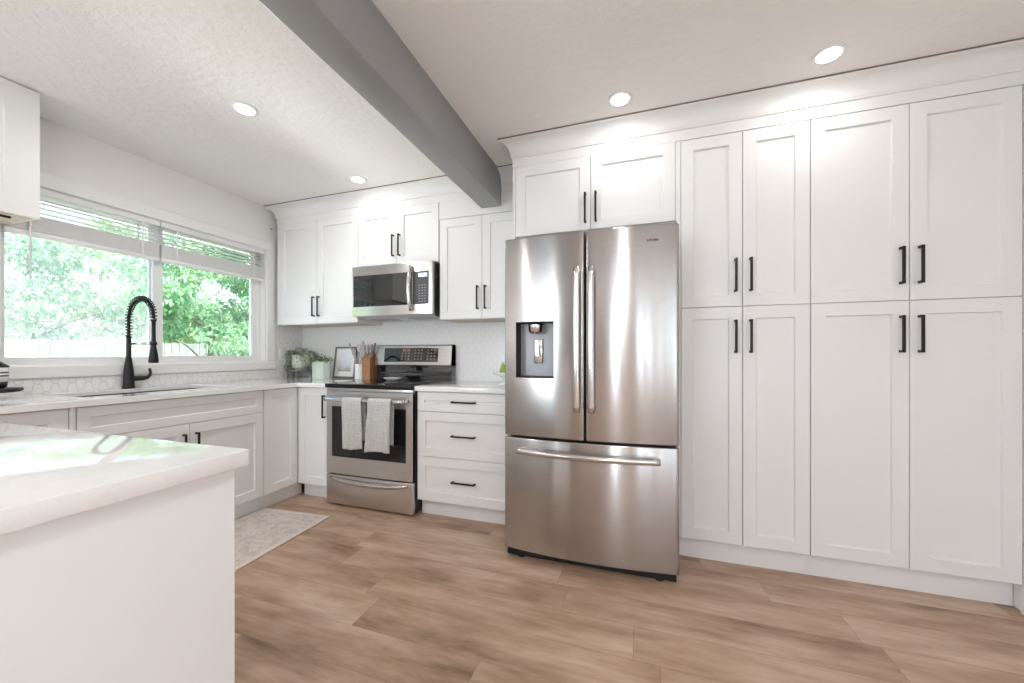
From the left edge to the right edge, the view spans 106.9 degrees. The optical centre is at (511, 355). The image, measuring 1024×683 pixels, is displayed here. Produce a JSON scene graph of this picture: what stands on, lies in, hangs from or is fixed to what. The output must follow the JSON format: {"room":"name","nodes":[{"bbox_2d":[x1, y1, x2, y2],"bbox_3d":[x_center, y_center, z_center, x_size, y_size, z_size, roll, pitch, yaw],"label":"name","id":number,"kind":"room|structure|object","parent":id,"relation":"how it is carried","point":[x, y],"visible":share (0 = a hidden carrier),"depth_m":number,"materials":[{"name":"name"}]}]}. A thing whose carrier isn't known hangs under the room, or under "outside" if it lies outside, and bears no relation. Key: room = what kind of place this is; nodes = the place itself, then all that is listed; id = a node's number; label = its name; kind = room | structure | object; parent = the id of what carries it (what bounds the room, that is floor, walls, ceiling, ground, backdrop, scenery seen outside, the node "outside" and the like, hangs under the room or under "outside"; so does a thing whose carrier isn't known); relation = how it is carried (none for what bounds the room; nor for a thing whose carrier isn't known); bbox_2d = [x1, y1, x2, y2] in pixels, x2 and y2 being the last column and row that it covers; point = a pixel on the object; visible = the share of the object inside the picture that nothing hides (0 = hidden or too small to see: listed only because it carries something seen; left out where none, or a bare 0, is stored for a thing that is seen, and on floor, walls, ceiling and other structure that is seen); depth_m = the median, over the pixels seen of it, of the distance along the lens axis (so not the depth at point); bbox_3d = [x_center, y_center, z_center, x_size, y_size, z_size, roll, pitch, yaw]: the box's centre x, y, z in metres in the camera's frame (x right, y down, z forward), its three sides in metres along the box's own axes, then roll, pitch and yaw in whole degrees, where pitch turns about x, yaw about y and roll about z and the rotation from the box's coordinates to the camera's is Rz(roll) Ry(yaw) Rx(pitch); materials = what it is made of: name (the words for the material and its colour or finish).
{"room":"kitchen","nodes":[
{"label":"kitchen","id":0,"kind":"room"},
{"bbox_2d":[10,117,301,395],"bbox_3d":[-3.324,-0.083,0.549,0.200,2.540,7.000,0,0,18],"label":"wall","id":1,"kind":"structure","parent":0,"point":[66,153],"depth_m":2.61,"materials":[{"name":"white paint"}]},
{"bbox_2d":[0,77,39,224],"bbox_3d":[-2.695,-1.018,1.641,0.299,0.663,0.770,0,0,18],"label":"upper cabinet","id":2,"kind":"object","parent":1,"relation":"attached to","point":[19,105],"visible":1,"depth_m":1.90,"materials":[{"name":"white paint"}]},
{"bbox_2d":[0,171,274,379],"bbox_3d":[-2.542,-0.454,2.759,0.162,1.172,1.676,0,0,18],"label":"window","id":3,"kind":"structure","parent":1,"relation":"in","point":[261,356],"depth_m":2.73,"materials":[{"name":"white plastic"}]},
{"bbox_2d":[1,188,159,278],"bbox_3d":[-2.628,-0.692,2.370,0.071,0.537,0.707,0,0,18],"label":"window blind","id":4,"kind":"object","parent":3,"relation":"attached to","point":[45,228],"visible":0.75,"depth_m":2.35,"materials":[{"name":"white plastic"}]},
{"bbox_2d":[157,222,263,281],"bbox_3d":[-2.398,-0.815,3.088,0.051,0.291,0.789,0,0,18],"label":"window blind","id":5,"kind":"object","parent":3,"relation":"attached to","point":[172,255],"visible":0.81,"depth_m":3.01,"materials":[{"name":"white plastic"}]},
{"bbox_2d":[0,325,301,395],"bbox_3d":[-2.577,-0.029,2.456,0.009,0.495,2.891,0,0,18],"label":"wall tiles","id":6,"kind":"structure","parent":1,"relation":"attached to","point":[287,337],"depth_m":2.77,"materials":[{"name":"white tile"}]},
{"bbox_2d":[279,348,285,359],"bbox_3d":[-2.182,-0.013,3.610,0.008,0.116,0.072,0,0,18],"label":"wall outlet","id":7,"kind":"object","parent":6,"relation":"attached to","point":[282,351],"visible":0.98,"depth_m":3.60,"materials":[{"name":"white paint"}]},
{"bbox_2d":[264,175,469,225],"bbox_3d":[-1.199,-1.274,3.307,2.128,0.157,0.418,0,0,18],"label":"trim","id":8,"kind":"structure","parent":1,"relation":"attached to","point":[437,189],"depth_m":3.14,"materials":[{"name":"white paint"}]},
{"bbox_2d":[0,0,1023,205],"bbox_3d":[-0.983,-1.403,-0.233,5.337,0.100,7.400,0,0,18],"label":"ceiling","id":9,"kind":"structure","parent":0,"point":[157,81],"depth_m":1.74,"materials":[{"name":"white paint"}]},
{"bbox_2d":[230,101,258,115],"bbox_3d":[-1.467,-1.349,2.086,0.128,0.007,0.128,0,0,18],"label":"recessed light","id":10,"kind":"object","parent":9,"relation":"in","point":[243,108],"visible":1,"depth_m":2.07,"materials":[{"name":"white paint"}]},
{"bbox_2d":[349,175,366,182],"bbox_3d":[-1.186,-1.349,2.922,0.128,0.007,0.128,0,0,18],"label":"recessed light","id":11,"kind":"object","parent":9,"relation":"in","point":[357,179],"visible":1,"depth_m":2.91,"materials":[{"name":"white paint"}]},
{"bbox_2d":[259,0,500,207],"bbox_3d":[-1.211,-1.227,-0.332,0.156,0.252,6.664,0,0,18],"label":"ceiling beam","id":12,"kind":"structure","parent":9,"relation":"attached to","point":[353,37],"depth_m":1.60,"materials":[{"name":"grey paint"}]},
{"bbox_2d":[439,164,512,219],"bbox_3d":[-0.241,-1.206,2.824,0.718,0.294,0.110,0,0,18],"label":"trim","id":13,"kind":"structure","parent":9,"relation":"attached to","point":[466,207],"depth_m":2.86,"materials":[{"name":"white paint"}]},
{"bbox_2d":[607,90,632,106],"bbox_3d":[0.570,-1.349,2.005,0.128,0.007,0.128,0,0,18],"label":"recessed light","id":14,"kind":"object","parent":9,"relation":"in","point":[619,98],"visible":1,"depth_m":1.99,"materials":[{"name":"white paint"}]},
{"bbox_2d":[811,43,847,64],"bbox_3d":[1.425,-1.349,1.707,0.128,0.007,0.128,0,0,18],"label":"recessed light","id":15,"kind":"object","parent":9,"relation":"in","point":[828,54],"visible":1,"depth_m":1.70,"materials":[{"name":"white paint"}]},
{"bbox_2d":[513,142,676,238],"bbox_3d":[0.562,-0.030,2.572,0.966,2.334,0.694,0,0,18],"label":"wall cabinet","id":16,"kind":"object","parent":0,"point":[636,186],"visible":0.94,"depth_m":2.26,"materials":[{"name":"white paint"}]},
{"bbox_2d":[235,483,1023,682],"bbox_3d":[-0.969,1.167,-0.238,4.907,0.060,7.000,0,0,18],"label":"floor","id":17,"kind":"structure","parent":0,"point":[360,595],"depth_m":1.64,"materials":[{"name":"brown wood"}]},
{"bbox_2d":[0,408,75,430],"bbox_3d":[-2.524,0.695,1.604,0.626,0.884,0.708,0,0,18],"label":"base cabinet","id":18,"kind":"object","parent":17,"relation":"on","point":[65,419],"visible":0.21,"depth_m":1.75,"materials":[{"name":"white paint"}]},
{"bbox_2d":[0,469,234,682],"bbox_3d":[-1.485,0.697,0.598,1.438,0.880,1.058,0,0,18],"label":"kitchen island","id":19,"kind":"object","parent":17,"relation":"on","point":[141,589],"visible":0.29,"depth_m":0.69,"materials":[{"name":"white paint"}]},
{"bbox_2d":[0,423,248,535],"bbox_3d":[-1.494,0.237,0.584,1.491,0.038,1.126,0,0,18],"label":"island countertop","id":20,"kind":"structure","parent":19,"relation":"on","point":[47,474],"depth_m":0.75,"materials":[{"name":"white stone"}]},
{"bbox_2d":[76,390,262,519],"bbox_3d":[-2.242,0.695,2.396,0.658,0.884,0.970,0,0,18],"label":"base cabinet","id":21,"kind":"object","parent":17,"relation":"on","point":[234,420],"visible":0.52,"depth_m":2.40,"materials":[{"name":"white paint"}]},
{"bbox_2d":[235,508,329,571],"bbox_3d":[-1.711,1.133,2.160,0.590,0.008,1.200,0,0,14],"label":"runner rug","id":22,"kind":"object","parent":17,"relation":"on","point":[259,532],"visible":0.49,"depth_m":2.46,"materials":[{"name":"beige fabric"}]},
{"bbox_2d":[259,387,328,508],"bbox_3d":[-1.806,0.695,3.243,0.948,0.884,0.908,0,0,18],"label":"base cabinet","id":23,"kind":"object","parent":17,"relation":"on","point":[294,418],"visible":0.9,"depth_m":2.98,"materials":[{"name":"white paint"}]},
{"bbox_2d":[0,377,368,414],"bbox_3d":[-2.073,0.235,2.446,0.952,0.034,2.592,0,0,18],"label":"countertop","id":24,"kind":"structure","parent":23,"relation":"on","point":[11,404],"depth_m":2.24,"materials":[{"name":"white stone"}]},
{"bbox_2d":[0,387,23,392],"bbox_3d":[-2.591,0.191,1.845,0.268,0.052,0.268,0,0,18],"label":"tray","id":25,"kind":"object","parent":24,"relation":"on","point":[6,389],"visible":0.99,"depth_m":1.88,"materials":[{"name":"black metal"}]},
{"bbox_2d":[0,361,9,387],"bbox_3d":[-2.589,0.079,1.882,0.120,0.172,0.120,0,0,18],"label":"canister","id":26,"kind":"object","parent":25,"relation":"on","point":[4,368],"visible":1,"depth_m":1.90,"materials":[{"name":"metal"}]},
{"bbox_2d":[75,388,197,396],"bbox_3d":[-2.286,0.336,2.379,0.378,0.190,0.728,0,0,18],"label":"sink","id":27,"kind":"object","parent":24,"relation":"in","point":[184,388],"visible":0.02,"depth_m":2.46,"materials":[{"name":"metal"}]},
{"bbox_2d":[122,296,158,388],"bbox_3d":[-2.389,-0.084,2.502,0.308,0.603,0.154,0,0,18],"label":"kitchen faucet","id":28,"kind":"object","parent":24,"relation":"on","point":[129,379],"visible":1,"depth_m":2.47,"materials":[{"name":"black metal"}]},
{"bbox_2d":[285,369,311,377],"bbox_3d":[-2.038,0.177,3.657,0.248,0.082,0.248,0,0,18],"label":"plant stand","id":29,"kind":"object","parent":24,"relation":"on","point":[288,370],"visible":0.74,"depth_m":3.59,"materials":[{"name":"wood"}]},
{"bbox_2d":[282,347,317,369],"bbox_3d":[-2.037,0.045,3.652,0.319,0.252,0.297,0,0,18],"label":"potted plant","id":30,"kind":"object","parent":29,"relation":"on","point":[298,361],"visible":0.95,"depth_m":3.59,"materials":[{"name":"green plant"}]},
{"bbox_2d":[308,354,332,378],"bbox_3d":[-1.750,0.105,3.488,0.235,0.224,0.230,0,0,18],"label":"potted plant","id":31,"kind":"object","parent":24,"relation":"on","point":[321,369],"visible":1,"depth_m":3.43,"materials":[{"name":"green plant"}]},
{"bbox_2d":[332,347,357,377],"bbox_3d":[-1.578,0.069,3.589,0.250,0.294,0.059,0,0,18],"label":"picture frame","id":32,"kind":"object","parent":24,"relation":"on","point":[344,362],"visible":0.87,"depth_m":3.59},
{"bbox_2d":[338,352,351,371],"bbox_3d":[-1.577,0.063,3.589,0.150,0.181,0.026,0,0,18],"label":"print","id":33,"kind":"object","parent":32,"relation":"attached to","point":[344,358],"depth_m":3.59},
{"bbox_2d":[355,364,361,378],"bbox_3d":[-1.386,0.148,3.460,0.090,0.138,0.090,0,0,18],"label":"utensil crock","id":34,"kind":"object","parent":24,"relation":"on","point":[358,367],"visible":0.7,"depth_m":3.42,"materials":[{"name":"white ceramic"}]},
{"bbox_2d":[352,348,357,363],"bbox_3d":[-1.425,0.069,3.479,0.133,0.274,0.040,0,0,42],"label":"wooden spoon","id":35,"kind":"object","parent":34,"relation":"in","point":[353,349],"visible":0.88,"depth_m":3.50,"materials":[{"name":"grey wood"}]},
{"bbox_2d":[357,345,360,363],"bbox_3d":[-1.372,0.055,3.435,0.039,0.300,0.090,0,0,-3],"label":"turner","id":36,"kind":"object","parent":34,"relation":"in","point":[358,346],"visible":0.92,"depth_m":3.40,"materials":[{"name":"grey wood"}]},
{"bbox_2d":[360,342,364,363],"bbox_3d":[-1.384,0.035,3.479,0.040,0.339,0.069,0,0,18],"label":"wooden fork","id":37,"kind":"object","parent":34,"relation":"in","point":[363,343],"visible":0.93,"depth_m":3.49,"materials":[{"name":"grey wood"}]},
{"bbox_2d":[362,353,376,378],"bbox_3d":[-1.293,0.100,3.450,0.080,0.235,0.110,0,0,14],"label":"knife block","id":38,"kind":"object","parent":24,"relation":"on","point":[369,369],"visible":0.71,"depth_m":3.40,"materials":[{"name":"brown wood"}]},
{"bbox_2d":[323,345,455,514],"bbox_3d":[-0.965,0.524,3.049,0.765,1.226,0.739,0,0,18],"label":"range","id":39,"kind":"object","parent":17,"relation":"on","point":[359,478],"visible":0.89,"depth_m":2.81,"materials":[{"name":"silver metal"}]},
{"bbox_2d":[341,397,365,449],"bbox_3d":[-1.137,0.490,2.727,0.188,0.372,0.063,0,0,18],"label":"dish towel","id":40,"kind":"object","parent":39,"relation":"hanging from","point":[353,410],"visible":0.99,"depth_m":2.71,"materials":[{"name":"white fabric"}]},
{"bbox_2d":[364,398,393,453],"bbox_3d":[-0.930,0.493,2.658,0.207,0.378,0.063,0,0,18],"label":"dish towel","id":41,"kind":"object","parent":39,"relation":"hanging from","point":[379,432],"visible":0.98,"depth_m":2.64,"materials":[{"name":"white fabric"}]},
{"bbox_2d":[325,379,447,389],"bbox_3d":[-0.966,0.230,3.046,0.763,0.031,0.599,0,0,18],"label":"cooktop","id":42,"kind":"object","parent":39,"relation":"in","point":[371,384],"depth_m":2.87,"materials":[{"name":"black glass"}]},
{"bbox_2d":[383,377,402,380],"bbox_3d":[-1.009,0.202,3.218,0.175,0.024,0.122,0,0,18],"label":"spoon rest","id":43,"kind":"object","parent":39,"relation":"on","point":[386,378],"visible":1,"depth_m":3.19,"materials":[{"name":"white ceramic"}]},
{"bbox_2d":[418,391,507,524],"bbox_3d":[-0.237,0.695,2.855,0.722,0.884,0.650,0,0,18],"label":"base cabinet","id":44,"kind":"object","parent":17,"relation":"on","point":[461,436],"visible":0.84,"depth_m":2.59,"materials":[{"name":"white paint"}]},
{"bbox_2d":[414,380,504,393],"bbox_3d":[-0.238,0.235,2.858,0.730,0.034,0.648,0,0,18],"label":"countertop","id":45,"kind":"structure","parent":44,"relation":"on","point":[490,387],"depth_m":2.64,"materials":[{"name":"white stone"}]},
{"bbox_2d":[493,372,504,384],"bbox_3d":[-0.040,0.172,2.841,0.210,0.090,0.210,0,0,18],"label":"fruit bowl","id":46,"kind":"object","parent":45,"relation":"on","point":[502,375],"visible":0.44,"depth_m":2.79,"materials":[{"name":"white ceramic"}]},
{"bbox_2d":[499,364,504,372],"bbox_3d":[-0.064,0.098,2.818,0.060,0.098,0.060,0,0,18],"label":"pear","id":47,"kind":"object","parent":46,"relation":"on","point":[502,369],"visible":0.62,"depth_m":2.80,"materials":[{"name":"green food"}]},
{"bbox_2d":[505,223,678,581],"bbox_3d":[0.517,0.244,2.385,0.910,1.786,1.022,0,0,18],"label":"refrigerator","id":48,"kind":"object","parent":17,"relation":"on","point":[592,317],"visible":1,"depth_m":1.95,"materials":[{"name":"silver metal"}]},
{"bbox_2d":[676,120,809,573],"bbox_3d":[1.316,-0.030,2.321,0.622,2.334,0.694,0,0,18],"label":"pantry cabinet","id":49,"kind":"object","parent":17,"relation":"on","point":[743,198],"visible":0.96,"depth_m":2.02,"materials":[{"name":"white paint"}]},
{"bbox_2d":[806,85,1021,605],"bbox_3d":[1.983,-0.030,2.098,0.782,2.334,0.694,0,0,18],"label":"pantry cabinet","id":50,"kind":"object","parent":17,"relation":"on","point":[916,208],"visible":0.98,"depth_m":1.79,"materials":[{"name":"white paint"}]},
{"bbox_2d":[1013,84,1023,610],"bbox_3d":[1.415,-0.083,-1.035,0.120,2.540,7.000,0,0,18],"label":"wall","id":51,"kind":"structure","parent":0,"point":[1017,588],"depth_m":1.68,"materials":[{"name":"white paint"}]},
{"bbox_2d":[497,37,1023,167],"bbox_3d":[1.135,-1.273,2.183,2.449,0.159,0.414,0,0,18],"label":"trim","id":52,"kind":"structure","parent":51,"relation":"attached to","point":[999,65],"depth_m":1.93,"materials":[{"name":"white paint"}]},
{"bbox_2d":[1021,589,1023,614],"bbox_3d":[1.249,1.083,-1.321,0.014,0.108,6.312,0,0,18],"label":"baseboard","id":53,"kind":"structure","parent":51,"relation":"attached to","point":[1022,590],"depth_m":1.67,"materials":[{"name":"white paint"}]},
{"bbox_3d":[0.169,-0.083,3.135,5.187,2.540,0.120,0,0,18],"label":"wall","id":54,"kind":"structure","parent":0,"visible":0},
{"bbox_2d":[278,214,381,327],"bbox_3d":[-1.690,-0.736,3.497,0.907,0.924,0.352,0,0,18],"label":"upper cabinet","id":55,"kind":"object","parent":54,"relation":"attached to","point":[316,258],"visible":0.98,"depth_m":3.36,"materials":[{"name":"white paint"}]},
{"bbox_2d":[352,260,440,321],"bbox_3d":[-0.916,-0.514,3.183,0.754,0.430,0.459,0,0,18],"label":"microwave oven","id":56,"kind":"object","parent":54,"relation":"attached to","point":[409,291],"visible":0.99,"depth_m":3.02,"materials":[{"name":"metal"}]},
{"bbox_2d":[358,202,439,266],"bbox_3d":[-0.893,-0.965,3.231,0.768,0.467,0.352,0,0,18],"label":"upper cabinet","id":57,"kind":"object","parent":54,"relation":"attached to","point":[412,233],"visible":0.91,"depth_m":3.08,"materials":[{"name":"white paint"}]},
{"bbox_2d":[302,320,504,380],"bbox_3d":[-0.957,-0.130,3.444,2.430,0.695,0.008,0,0,18],"label":"wall tiles","id":58,"kind":"structure","parent":54,"relation":"attached to","point":[480,347],"depth_m":3.35,"materials":[{"name":"white tile"}]},
{"bbox_2d":[440,211,512,322],"bbox_3d":[-0.186,-0.666,2.995,0.713,0.784,0.352,0,0,18],"label":"upper cabinet","id":59,"kind":"object","parent":54,"relation":"attached to","point":[472,248],"visible":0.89,"depth_m":2.89,"materials":[{"name":"white paint"}]},
{"label":"outside","id":60,"kind":"structure","parent":0,"visible":0},
{"bbox_3d":[-11.788,1.637,13.395,23.700,0.100,32.000,0,0,18],"label":"lawn","id":61,"kind":"structure","parent":60,"visible":0},
{"bbox_2d":[5,282,59,353],"bbox_3d":[-17.800,-0.413,9.132,4.800,4.000,7.900,0,0,18],"label":"tree","id":62,"kind":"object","parent":61,"relation":"on","point":[29,292],"visible":0.17,"depth_m":11.66,"materials":[{"name":"green plant"}]},
{"bbox_2d":[5,232,143,356],"bbox_3d":[-9.889,-0.642,7.716,3.678,4.462,3.693,0,0,-34],"label":"tree","id":63,"kind":"object","parent":61,"relation":"on","point":[47,250],"visible":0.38,"depth_m":7.84,"materials":[{"name":"green plant"}]},
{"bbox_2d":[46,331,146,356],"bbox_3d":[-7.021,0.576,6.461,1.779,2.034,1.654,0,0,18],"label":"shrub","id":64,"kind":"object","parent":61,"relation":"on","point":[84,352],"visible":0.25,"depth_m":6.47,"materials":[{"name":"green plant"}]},
{"bbox_2d":[12,215,234,354],"bbox_3d":[-10.117,-1.111,10.185,3.935,5.398,4.368,0,0,-6],"label":"tree","id":65,"kind":"object","parent":61,"relation":"on","point":[81,250],"visible":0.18,"depth_m":9.36,"materials":[{"name":"green plant"}]},
{"bbox_2d":[5,337,248,356],"bbox_3d":[-7.729,0.612,9.972,0.170,1.950,14.080,0,0,18],"label":"fence","id":66,"kind":"object","parent":61,"relation":"on","point":[178,349],"visible":0.09,"depth_m":7.44,"materials":[{"name":"white paint"}]},
{"bbox_2d":[104,229,248,355],"bbox_3d":[-7.157,-0.896,9.076,3.552,4.969,3.548,0,0,-26],"label":"tree","id":67,"kind":"object","parent":61,"relation":"on","point":[175,306],"visible":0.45,"depth_m":8.37,"materials":[{"name":"green plant"}]},
{"bbox_2d":[142,247,248,351],"bbox_3d":[-9.186,-1.461,13.475,6.047,6.096,5.293,0,0,12],"label":"tree","id":68,"kind":"object","parent":61,"relation":"on","point":[217,274],"visible":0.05,"depth_m":12.65,"materials":[{"name":"green plant"}]},
{"bbox_2d":[224,340,248,355],"bbox_3d":[-5.982,0.578,8.887,1.561,2.029,1.745,0,0,18],"label":"shrub","id":69,"kind":"object","parent":61,"relation":"on","point":[227,354],"visible":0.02,"depth_m":8.59,"materials":[{"name":"green plant"}]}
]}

